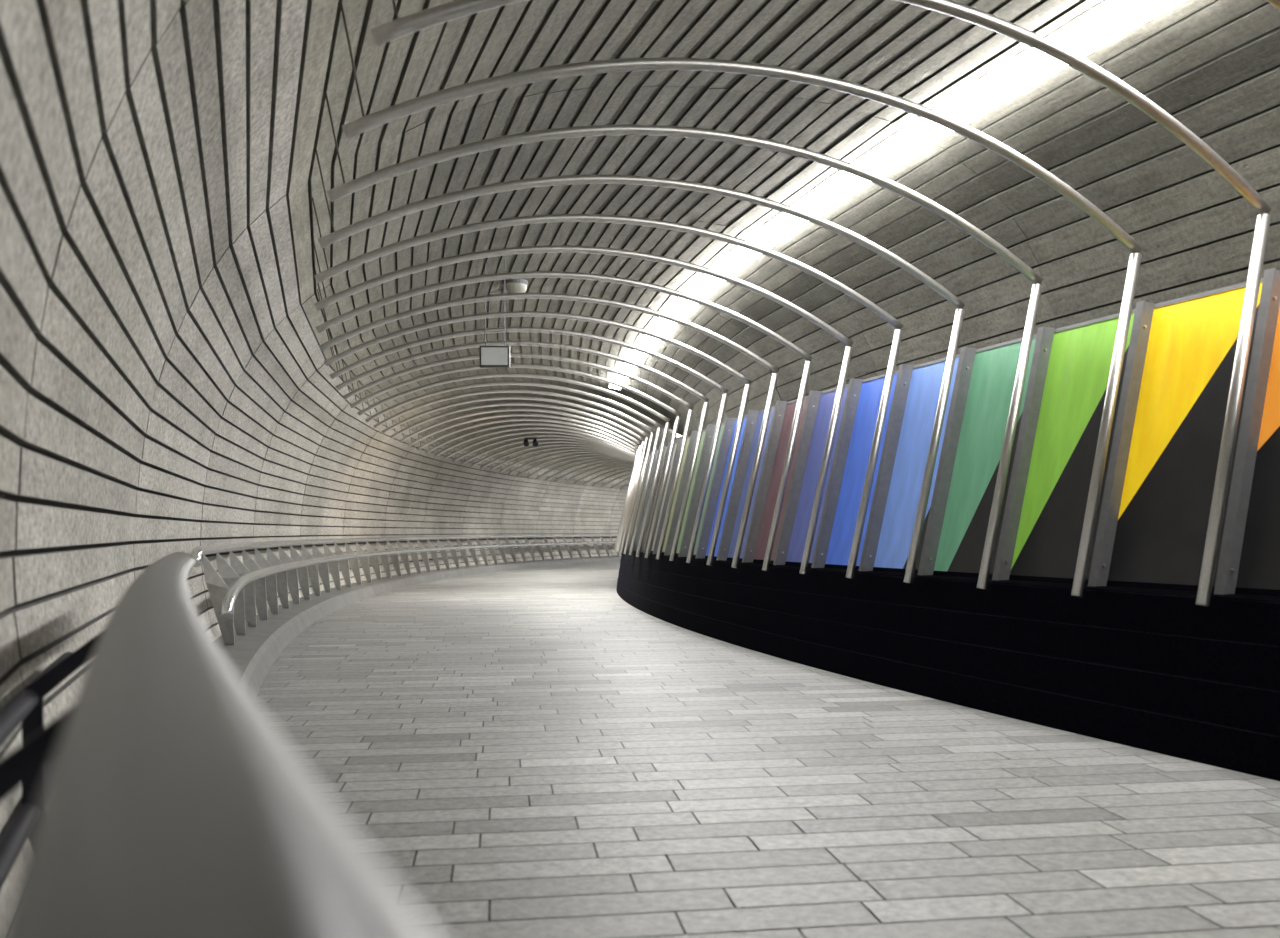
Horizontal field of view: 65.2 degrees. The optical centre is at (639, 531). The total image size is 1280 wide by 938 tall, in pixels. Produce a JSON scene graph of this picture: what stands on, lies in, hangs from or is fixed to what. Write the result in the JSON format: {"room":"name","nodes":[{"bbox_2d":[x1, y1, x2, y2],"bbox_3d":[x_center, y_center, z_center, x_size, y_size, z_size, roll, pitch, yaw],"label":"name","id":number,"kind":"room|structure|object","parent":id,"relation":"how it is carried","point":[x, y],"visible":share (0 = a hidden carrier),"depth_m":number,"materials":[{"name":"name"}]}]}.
{"room":"pedestrian tunnel","nodes":[
{"label":"pedestrian tunnel","id":0,"kind":"room"},
{"bbox_2d":[0,0,1279,920],"bbox_3d":[2.903,-0.778,16.479,15.911,3.730,57.628,0,0,-5],"label":"wall","id":1,"kind":"structure","parent":0,"point":[167,387],"depth_m":5.90,"materials":[{"name":"concrete"}]},
{"bbox_2d":[616,550,1279,780],"bbox_3d":[5.241,0.693,16.840,11.146,0.775,51.442,0,0,-5],"label":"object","id":2,"kind":"structure","parent":1,"relation":"attached to","point":[1160,671],"depth_m":5.76,"materials":[{"name":"black"}]},
{"bbox_2d":[624,458,644,548],"bbox_3d":[-0.022,-0.485,16.460,0.478,1.550,0.722,0,0,-5],"label":"glass panel","id":3,"kind":"object","parent":2,"relation":"on","point":[644,458],"visible":0.02,"depth_m":16.79,"materials":[{"name":"grey glass"}]},
{"bbox_2d":[628,454,650,549],"bbox_3d":[0.046,-0.485,15.730,0.478,1.550,0.722,0,0,-6],"label":"glass panel","id":4,"kind":"object","parent":2,"relation":"on","point":[650,454],"visible":0.07,"depth_m":16.06,"materials":[{"name":"grey glass"}]},
{"bbox_2d":[634,450,658,550],"bbox_3d":[0.129,-0.485,15.002,0.478,1.550,0.722,0,0,-7],"label":"glass panel","id":5,"kind":"object","parent":2,"relation":"on","point":[657,451],"visible":0.14,"depth_m":15.33,"materials":[{"name":"grey glass"}]},
{"bbox_2d":[636,446,666,551],"bbox_3d":[0.226,-0.485,14.275,0.478,1.550,0.722,0,0,-8],"label":"glass panel","id":6,"kind":"object","parent":2,"relation":"on","point":[665,447],"visible":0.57,"depth_m":14.60,"materials":[{"name":"grey glass"}]},
{"bbox_2d":[643,441,677,552],"bbox_3d":[0.338,-0.485,13.551,0.478,1.550,0.722,0,0,-9],"label":"glass panel","id":7,"kind":"object","parent":2,"relation":"on","point":[675,444],"visible":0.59,"depth_m":13.86,"materials":[{"name":"grey glass"}]},
{"bbox_2d":[653,435,690,553],"bbox_3d":[0.463,-0.485,12.829,0.478,1.550,0.722,0,0,-10],"label":"glass panel","id":8,"kind":"object","parent":2,"relation":"on","point":[679,442],"visible":0.39,"depth_m":13.12,"materials":[{"name":"grey glass"}]},
{"bbox_2d":[664,429,705,555],"bbox_3d":[0.603,-0.485,12.109,0.478,1.550,0.722,0,0,-12],"label":"glass panel","id":9,"kind":"object","parent":2,"relation":"on","point":[693,436],"visible":0.47,"depth_m":12.41,"materials":[{"name":"grey glass"}]},
{"bbox_2d":[678,422,724,556],"bbox_3d":[0.756,-0.485,11.392,0.478,1.550,0.722,0,0,-13],"label":"glass panel","id":10,"kind":"object","parent":2,"relation":"on","point":[708,439],"visible":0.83,"depth_m":11.70,"materials":[{"name":"grey glass"}]},
{"bbox_2d":[695,415,747,558],"bbox_3d":[0.923,-0.485,10.678,0.478,1.550,0.722,0,0,-14],"label":"glass panel","id":11,"kind":"object","parent":2,"relation":"on","point":[704,544],"visible":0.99,"depth_m":10.98,"materials":[{"name":"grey glass"}]},
{"bbox_2d":[716,406,774,560],"bbox_3d":[1.105,-0.485,9.968,0.478,1.550,0.722,0,0,-15],"label":"glass panel","id":12,"kind":"object","parent":2,"relation":"on","point":[728,541],"visible":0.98,"depth_m":10.26,"materials":[{"name":"grey"}]},
{"bbox_2d":[742,396,807,563],"bbox_3d":[1.300,-0.485,9.261,0.478,1.550,0.722,0,0,-16],"label":"glass panel","id":13,"kind":"object","parent":2,"relation":"on","point":[784,411],"visible":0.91,"depth_m":9.53,"materials":[{"name":"glass"}]},
{"bbox_2d":[773,384,848,566],"bbox_3d":[1.509,-0.485,8.559,0.478,1.550,0.722,0,0,-17],"label":"glass panel","id":14,"kind":"object","parent":2,"relation":"on","point":[819,407],"visible":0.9,"depth_m":8.81,"materials":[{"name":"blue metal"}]},
{"bbox_2d":[811,370,898,569],"bbox_3d":[1.731,-0.485,7.860,0.478,1.550,0.722,0,0,-18],"label":"glass panel","id":15,"kind":"object","parent":2,"relation":"on","point":[863,398],"visible":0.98,"depth_m":8.08,"materials":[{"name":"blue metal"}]},
{"bbox_2d":[859,354,959,573],"bbox_3d":[1.967,-0.485,7.166,0.478,1.550,0.722,0,0,-19],"label":"glass panel","id":16,"kind":"object","parent":2,"relation":"on","point":[895,502],"visible":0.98,"depth_m":7.35,"materials":[{"name":"blue glass"}]},
{"bbox_2d":[917,334,1036,578],"bbox_3d":[2.217,-0.485,6.477,0.478,1.550,0.722,0,0,-20],"label":"glass panel","id":17,"kind":"object","parent":2,"relation":"on","point":[964,488],"visible":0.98,"depth_m":6.63,"materials":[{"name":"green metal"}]},
{"bbox_2d":[992,309,1134,584],"bbox_3d":[2.480,-0.485,5.793,0.478,1.550,0.722,0,0,-22],"label":"glass panel","id":18,"kind":"object","parent":2,"relation":"on","point":[1048,491],"visible":0.87,"depth_m":5.92,"materials":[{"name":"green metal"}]},
{"bbox_2d":[1088,278,1262,592],"bbox_3d":[2.756,-0.485,5.113,0.478,1.550,0.722,0,0,-23],"label":"glass panel","id":19,"kind":"object","parent":2,"relation":"on","point":[1158,494],"visible":0.88,"depth_m":5.21,"materials":[{"name":"yellow glass"}]},
{"bbox_2d":[1214,268,1279,596],"bbox_3d":[3.046,-0.485,4.440,0.478,1.550,0.722,0,0,-24],"label":"glass panel","id":20,"kind":"object","parent":2,"relation":"on","point":[1249,560],"visible":1,"depth_m":4.70,"materials":[{"name":"orange glass"}]},
{"bbox_2d":[256,561,1279,937],"bbox_3d":[2.904,1.083,16.639,16.057,0.006,57.863,0,0,-5],"label":"floor","id":21,"kind":"structure","parent":0,"point":[537,752],"depth_m":4.18,"materials":[{"name":"tile"}]},
{"bbox_2d":[215,555,621,699],"bbox_3d":[0.897,0.985,16.465,11.626,0.190,57.686,0,0,-5],"label":"curb","id":22,"kind":"object","parent":21,"relation":"on","point":[252,655],"visible":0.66,"depth_m":11.82,"materials":[{"name":"concrete"}]},
{"bbox_2d":[0,552,433,937],"bbox_3d":[0.238,0.488,-0.430,0.589,0.834,8.978,0,0,-28],"label":"handrail","id":23,"kind":"object","parent":22,"relation":"on","point":[166,802],"visible":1,"depth_m":0.28,"materials":[{"name":"silver metal"}]},
{"bbox_2d":[191,535,618,644],"bbox_3d":[-3.080,0.504,23.740,3.599,0.801,33.019,0,0,6],"label":"handrail","id":24,"kind":"object","parent":22,"relation":"on","point":[236,590],"visible":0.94,"depth_m":13.01,"materials":[{"name":"metal"}]},
{"bbox_2d":[285,0,1279,479],"bbox_3d":[3.011,-2.469,16.489,14.498,1.045,56.527,0,0,-5],"label":"ceiling","id":25,"kind":"structure","parent":0,"point":[923,56],"depth_m":6.90,"materials":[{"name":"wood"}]},
{"bbox_2d":[479,259,509,367],"bbox_3d":[-1.508,-2.315,10.395,0.310,1.210,0.091,0,0,0],"label":"box sign","id":26,"kind":"object","parent":25,"relation":"hanging from","point":[489,356],"visible":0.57,"depth_m":10.35,"materials":[{"name":"grey metal"}]},
{"bbox_2d":[365,382,660,555],"bbox_3d":[-1.786,-0.907,14.355,4.238,2.507,0.083,0,0,-8],"label":"steel arch","id":27,"kind":"object","parent":25,"relation":"attached to","point":[384,411],"visible":1,"depth_m":14.47,"materials":[{"name":"metal"}]},
{"bbox_2d":[357,373,669,556],"bbox_3d":[-1.676,-0.907,13.591,4.238,2.507,0.085,0,0,-9],"label":"steel arch","id":28,"kind":"object","parent":25,"relation":"attached to","point":[441,382],"visible":1,"depth_m":13.72,"materials":[{"name":"metal"}]},
{"bbox_2d":[373,389,653,553],"bbox_3d":[-1.881,-0.907,15.121,4.238,2.507,0.085,0,0,-6],"label":"steel arch","id":29,"kind":"object","parent":25,"relation":"attached to","point":[497,390],"visible":0.99,"depth_m":15.22,"materials":[{"name":"metal"}]},
{"bbox_2d":[380,396,648,553],"bbox_3d":[-1.961,-0.907,15.888,4.238,2.507,0.084,0,0,-5],"label":"steel arch","id":30,"kind":"object","parent":25,"relation":"attached to","point":[498,397],"visible":1,"depth_m":15.97,"materials":[{"name":"metal"}]},
{"bbox_2d":[349,364,680,557],"bbox_3d":[-1.551,-0.907,12.829,4.238,2.507,0.086,0,0,-10],"label":"steel arch","id":31,"kind":"object","parent":25,"relation":"attached to","point":[671,447],"visible":0.94,"depth_m":13.01,"materials":[{"name":"metal"}]},
{"bbox_2d":[502,278,527,293],"bbox_3d":[-1.429,-2.780,11.430,0.300,0.171,0.300,0,0,0],"label":"dome camera","id":32,"kind":"object","parent":25,"relation":"attached to","point":[519,285],"visible":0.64,"depth_m":11.32,"materials":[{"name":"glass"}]},
{"bbox_2d":[390,402,644,551],"bbox_3d":[-2.026,-0.907,16.657,4.238,2.507,0.083,0,0,-4],"label":"steel arch","id":33,"kind":"object","parent":25,"relation":"attached to","point":[507,403],"visible":1,"depth_m":16.71,"materials":[{"name":"metal"}]},
{"bbox_2d":[342,353,693,559],"bbox_3d":[-1.411,-0.907,12.070,4.238,2.507,0.084,0,0,-11],"label":"steel arch","id":34,"kind":"object","parent":25,"relation":"attached to","point":[524,355],"visible":0.91,"depth_m":12.27,"materials":[{"name":"metal"}]},
{"bbox_2d":[399,408,640,550],"bbox_3d":[-2.077,-0.907,17.427,4.238,2.507,0.085,0,0,-3],"label":"steel arch","id":35,"kind":"object","parent":25,"relation":"attached to","point":[505,409],"visible":0.99,"depth_m":17.45,"materials":[{"name":"metal"}]},
{"bbox_2d":[334,341,708,561],"bbox_3d":[-1.256,-0.907,11.314,4.238,2.507,0.084,0,0,-12],"label":"steel arch","id":36,"kind":"object","parent":25,"relation":"attached to","point":[493,343],"visible":0.99,"depth_m":11.49,"materials":[{"name":"metal"}]},
{"bbox_2d":[407,413,638,549],"bbox_3d":[-2.112,-0.907,18.198,4.238,2.507,0.084,0,0,-2],"label":"steel arch","id":37,"kind":"object","parent":25,"relation":"attached to","point":[514,414],"visible":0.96,"depth_m":18.20,"materials":[{"name":"metal"}]},
{"bbox_2d":[416,418,637,547],"bbox_3d":[-2.132,-0.907,18.970,4.238,2.507,0.085,0,0,-1],"label":"steel arch","id":38,"kind":"object","parent":25,"relation":"attached to","point":[515,419],"visible":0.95,"depth_m":18.96,"materials":[{"name":"metal"}]},
{"bbox_2d":[328,327,727,563],"bbox_3d":[-1.087,-0.907,10.562,4.238,2.507,0.084,0,0,-13],"label":"steel arch","id":39,"kind":"object","parent":25,"relation":"attached to","point":[337,373],"visible":1,"depth_m":10.74,"materials":[{"name":"metal"}]},
{"bbox_2d":[425,423,636,453],"bbox_3d":[-2.137,-0.907,19.742,4.238,2.507,0.084,0,0,0],"label":"steel arch","id":40,"kind":"object","parent":25,"relation":"attached to","point":[512,424],"visible":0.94,"depth_m":19.73,"materials":[{"name":"metal"}]},
{"bbox_2d":[434,427,635,456],"bbox_3d":[-2.127,-0.907,20.513,4.238,2.507,0.086,0,0,1],"label":"steel arch","id":41,"kind":"object","parent":25,"relation":"attached to","point":[519,428],"visible":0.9,"depth_m":20.51,"materials":[{"name":"metal"}]},
{"bbox_2d":[324,311,750,565],"bbox_3d":[-0.903,-0.907,9.812,4.238,2.507,0.084,0,0,-14],"label":"steel arch","id":42,"kind":"object","parent":25,"relation":"attached to","point":[372,342],"visible":0.99,"depth_m":10.01,"materials":[{"name":"metal"}]},
{"bbox_2d":[443,431,634,459],"bbox_3d":[-2.103,-0.907,21.285,4.238,2.507,0.085,0,0,2],"label":"steel arch","id":43,"kind":"object","parent":25,"relation":"attached to","point":[523,432],"visible":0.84,"depth_m":21.28,"materials":[{"name":"metal"}]},
{"bbox_2d":[452,434,634,461],"bbox_3d":[-2.062,-0.907,22.055,4.238,2.507,0.084,0,0,4],"label":"steel arch","id":44,"kind":"object","parent":25,"relation":"attached to","point":[535,435],"visible":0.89,"depth_m":22.07,"materials":[{"name":"metal"}]},
{"bbox_2d":[524,438,537,445],"bbox_3d":[-2.416,-1.983,22.095,0.330,0.184,0.168,0,0,0],"label":"spotlight","id":45,"kind":"object","parent":44,"relation":"attached to","point":[526,443],"visible":1,"depth_m":22.07,"materials":[{"name":"black metal"}]},
{"bbox_2d":[317,289,778,567],"bbox_3d":[-0.704,-0.907,9.066,4.238,2.507,0.083,0,0,-15],"label":"steel arch","id":46,"kind":"object","parent":25,"relation":"attached to","point":[345,336],"visible":1,"depth_m":9.26,"materials":[{"name":"metal"}]},
{"bbox_2d":[461,437,634,464],"bbox_3d":[-2.007,-0.907,22.825,4.238,2.507,0.086,0,0,5],"label":"steel arch","id":47,"kind":"object","parent":25,"relation":"attached to","point":[547,438],"visible":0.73,"depth_m":22.84,"materials":[{"name":"metal"}]},
{"bbox_2d":[470,440,633,466],"bbox_3d":[-1.938,-0.907,23.594,4.238,2.507,0.083,0,0,6],"label":"steel arch","id":48,"kind":"object","parent":25,"relation":"attached to","point":[556,441],"visible":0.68,"depth_m":23.61,"materials":[{"name":"metal"}]},
{"bbox_2d":[479,443,632,468],"bbox_3d":[-1.853,-0.907,24.361,4.238,2.507,0.084,0,0,7],"label":"steel arch","id":49,"kind":"object","parent":25,"relation":"attached to","point":[559,444],"visible":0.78,"depth_m":24.42,"materials":[{"name":"metal"}]},
{"bbox_2d":[488,446,633,470],"bbox_3d":[-1.753,-0.907,25.126,4.238,2.507,0.084,0,0,8],"label":"steel arch","id":50,"kind":"object","parent":25,"relation":"attached to","point":[560,447],"visible":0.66,"depth_m":25.20,"materials":[{"name":"metal"}]},
{"bbox_2d":[313,264,811,570],"bbox_3d":[-0.491,-0.907,8.324,4.238,2.507,0.084,0,0,-17],"label":"steel arch","id":51,"kind":"object","parent":25,"relation":"attached to","point":[532,274],"visible":1,"depth_m":8.52,"materials":[{"name":"metal"}]},
{"bbox_2d":[498,449,632,472],"bbox_3d":[-1.638,-0.907,25.889,4.238,2.507,0.086,0,0,9],"label":"steel arch","id":52,"kind":"object","parent":25,"relation":"attached to","point":[554,451],"visible":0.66,"depth_m":25.99,"materials":[{"name":"metal"}]},
{"bbox_2d":[507,451,629,474],"bbox_3d":[-1.508,-0.907,26.650,4.238,2.507,0.086,0,0,10],"label":"steel arch","id":53,"kind":"object","parent":25,"relation":"attached to","point":[533,461],"visible":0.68,"depth_m":26.77,"materials":[{"name":"metal"}]},
{"bbox_2d":[516,453,631,475],"bbox_3d":[-1.364,-0.907,27.408,4.238,2.507,0.083,0,0,11],"label":"steel arch","id":54,"kind":"object","parent":25,"relation":"attached to","point":[539,464],"visible":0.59,"depth_m":27.55,"materials":[{"name":"metal"}]},
{"bbox_2d":[525,455,630,477],"bbox_3d":[-1.204,-0.907,28.163,4.238,2.507,0.083,0,0,12],"label":"steel arch","id":55,"kind":"object","parent":25,"relation":"attached to","point":[531,474],"visible":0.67,"depth_m":28.33,"materials":[{"name":"metal"}]},
{"bbox_2d":[311,234,852,574],"bbox_3d":[-0.264,-0.907,7.587,4.238,2.507,0.084,0,0,-18],"label":"steel arch","id":56,"kind":"object","parent":25,"relation":"hanging from","point":[327,301],"visible":1,"depth_m":7.76,"materials":[{"name":"metal"}]},
{"bbox_2d":[536,457,633,479],"bbox_3d":[-1.030,-0.907,28.915,4.238,2.507,0.083,0,0,14],"label":"steel arch","id":57,"kind":"object","parent":25,"relation":"attached to","point":[599,457],"visible":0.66,"depth_m":29.10,"materials":[{"name":"metal"}]},
{"bbox_2d":[544,459,631,480],"bbox_3d":[-0.842,-0.907,29.663,4.238,2.507,0.083,0,0,15],"label":"steel arch","id":58,"kind":"object","parent":25,"relation":"attached to","point":[547,478],"visible":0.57,"depth_m":29.89,"materials":[{"name":"metal"}]},
{"bbox_2d":[553,461,633,481],"bbox_3d":[-0.639,-0.907,30.408,4.238,2.507,0.084,0,0,16],"label":"steel arch","id":59,"kind":"object","parent":25,"relation":"attached to","point":[610,461],"visible":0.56,"depth_m":30.64,"materials":[{"name":"metal"}]},
{"bbox_2d":[564,463,633,482],"bbox_3d":[-0.421,-0.907,31.148,4.238,2.507,0.084,0,0,17],"label":"steel arch","id":60,"kind":"object","parent":25,"relation":"attached to","point":[615,463],"visible":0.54,"depth_m":31.44,"materials":[{"name":"metal"}]},
{"bbox_2d":[572,464,632,484],"bbox_3d":[-0.189,-0.907,31.884,4.238,2.507,0.083,0,0,18],"label":"steel arch","id":61,"kind":"object","parent":25,"relation":"hanging from","point":[629,464],"visible":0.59,"depth_m":32.21,"materials":[{"name":"metal"}]},
{"bbox_2d":[581,466,632,484],"bbox_3d":[0.057,-0.907,32.616,4.238,2.507,0.084,0,0,19],"label":"steel arch","id":62,"kind":"object","parent":25,"relation":"hanging from","point":[631,466],"visible":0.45,"depth_m":33.02,"materials":[{"name":"metal"}]},
{"bbox_2d":[312,198,902,578],"bbox_3d":[-0.022,-0.907,6.854,4.238,2.507,0.083,0,0,-19],"label":"steel arch","id":63,"kind":"object","parent":25,"relation":"hanging from","point":[330,272],"visible":1,"depth_m":7.04,"materials":[{"name":"metal"}]},
{"bbox_2d":[592,469,631,486],"bbox_3d":[0.318,-0.907,33.342,4.238,2.507,0.083,0,0,20],"label":"steel arch","id":64,"kind":"object","parent":25,"relation":"hanging from","point":[630,469],"visible":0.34,"depth_m":33.82,"materials":[{"name":"metal"}]},
{"bbox_2d":[600,472,631,487],"bbox_3d":[0.592,-0.907,34.063,4.238,2.507,0.085,0,0,21],"label":"steel arch","id":65,"kind":"object","parent":25,"relation":"attached to","point":[631,472],"visible":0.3,"depth_m":34.63,"materials":[{"name":"metal"}]},
{"bbox_2d":[609,374,624,389],"bbox_3d":[-0.429,-2.869,19.102,0.232,0.112,1.318,0,0,-6],"label":"ceiling light","id":66,"kind":"object","parent":25,"relation":"attached to","point":[614,378],"visible":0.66,"depth_m":18.87,"materials":[{"name":"white"}]},
{"bbox_2d":[609,474,629,487],"bbox_3d":[0.881,-0.907,34.779,4.238,2.507,0.085,0,0,23],"label":"steel arch","id":67,"kind":"object","parent":25,"relation":"hanging from","point":[609,474],"visible":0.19,"depth_m":35.43,"materials":[{"name":"metal"}]},
{"bbox_2d":[615,364,633,380],"bbox_3d":[-0.276,-2.848,17.779,0.232,0.119,1.318,0,0,-7],"label":"ceiling light","id":68,"kind":"object","parent":25,"relation":"attached to","point":[628,371],"visible":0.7,"depth_m":17.57,"materials":[{"name":"white"}]},
{"bbox_2d":[622,351,643,369],"bbox_3d":[-0.105,-2.829,16.464,0.231,0.127,1.318,0,0,-8],"label":"ceiling light","id":69,"kind":"object","parent":25,"relation":"attached to","point":[632,357],"visible":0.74,"depth_m":16.26,"materials":[{"name":"white"}]},
{"bbox_2d":[315,149,964,583],"bbox_3d":[0.234,-0.907,6.126,4.238,2.507,0.084,0,0,-20],"label":"steel arch","id":70,"kind":"object","parent":25,"relation":"hanging from","point":[357,227],"visible":1,"depth_m":6.30,"materials":[{"name":"metal"}]},
{"bbox_2d":[632,337,658,357],"bbox_3d":[0.080,-2.815,15.155,0.231,0.132,1.318,0,0,-8],"label":"ceiling light","id":71,"kind":"object","parent":25,"relation":"attached to","point":[647,344],"visible":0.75,"depth_m":14.94,"materials":[{"name":"white"}]},
{"bbox_2d":[644,318,674,341],"bbox_3d":[0.270,-2.812,13.848,0.231,0.132,1.318,0,0,-9],"label":"ceiling light","id":72,"kind":"object","parent":25,"relation":"attached to","point":[662,327],"visible":0.64,"depth_m":13.66,"materials":[{"name":"white"}]},
{"bbox_2d":[660,297,696,323],"bbox_3d":[0.495,-2.812,12.548,0.231,0.132,1.318,0,0,-11],"label":"ceiling light","id":73,"kind":"object","parent":25,"relation":"attached to","point":[680,307],"visible":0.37,"depth_m":12.44,"materials":[{"name":"white"}]},
{"bbox_2d":[324,85,1042,589],"bbox_3d":[0.504,-0.907,5.403,4.238,2.507,0.085,0,0,-21],"label":"steel arch","id":74,"kind":"object","parent":25,"relation":"hanging from","point":[350,187],"visible":1,"depth_m":5.57,"materials":[{"name":"metal"}]},
{"bbox_2d":[684,260,734,298],"bbox_3d":[0.766,-2.812,11.256,0.231,0.132,1.318,0,0,-13],"label":"ceiling light","id":75,"kind":"object","parent":25,"relation":"attached to","point":[704,285],"visible":0.63,"depth_m":11.25,"materials":[{"name":"white"}]},
{"bbox_2d":[716,246,761,272],"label":"ceiling light","id":76,"kind":"object","parent":25,"relation":"attached to","point":[736,259],"depth_m":10.22,"materials":[{"name":"white"}]},
{"bbox_2d":[339,0,1141,596],"bbox_3d":[0.788,-0.907,4.686,4.238,2.507,0.083,0,0,-22],"label":"steel arch","id":77,"kind":"object","parent":25,"relation":"hanging from","point":[368,122],"visible":1,"depth_m":4.83,"materials":[{"name":"metal"}]},
{"bbox_2d":[745,223,783,248],"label":"ceiling light","id":78,"kind":"object","parent":25,"relation":"attached to","point":[763,238],"depth_m":9.50,"materials":[{"name":"white"}]},
{"bbox_2d":[764,212,807,237],"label":"ceiling light","id":79,"kind":"object","parent":25,"relation":"attached to","point":[782,225],"depth_m":9.07,"materials":[{"name":"white"}]},
{"bbox_2d":[371,0,1270,605],"bbox_3d":[1.087,-0.907,3.974,4.238,2.507,0.084,0,0,-23],"label":"steel arch","id":80,"kind":"object","parent":25,"relation":"attached to","point":[397,28],"visible":1,"depth_m":4.61,"materials":[{"name":"metal"}]},
{"bbox_2d":[790,175,852,215],"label":"ceiling light","id":81,"kind":"object","parent":25,"relation":"attached to","point":[823,197],"depth_m":8.35,"materials":[{"name":"white"}]},
{"bbox_2d":[831,117,953,191],"bbox_3d":[1.848,-2.812,7.448,0.231,0.132,1.318,0,0,-19],"label":"ceiling light","id":82,"kind":"object","parent":25,"relation":"attached to","point":[918,135],"visible":0.67,"depth_m":7.31,"materials":[{"name":"white"}]},
{"bbox_2d":[932,14,1105,123],"bbox_3d":[2.297,-2.812,6.207,0.231,0.132,1.318,0,0,-21],"label":"ceiling light","id":83,"kind":"object","parent":25,"relation":"attached to","point":[1031,66],"visible":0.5,"depth_m":6.12,"materials":[{"name":"white"}]},
{"bbox_2d":[1080,0,1184,41],"bbox_3d":[2.789,-2.812,4.982,0.231,0.132,1.318,0,0,-23],"label":"ceiling light","id":84,"kind":"object","parent":25,"relation":"attached to","point":[1108,20],"visible":1,"depth_m":5.39,"materials":[{"name":"white"}]},
{"bbox_2d":[1266,0,1279,10],"bbox_3d":[1.399,-0.907,3.268,4.238,2.507,0.084,0,0,-24],"label":"steel arch","id":85,"kind":"object","parent":25,"relation":"hanging from","point":[1276,3],"visible":1,"depth_m":3.72,"materials":[{"name":"metal"}]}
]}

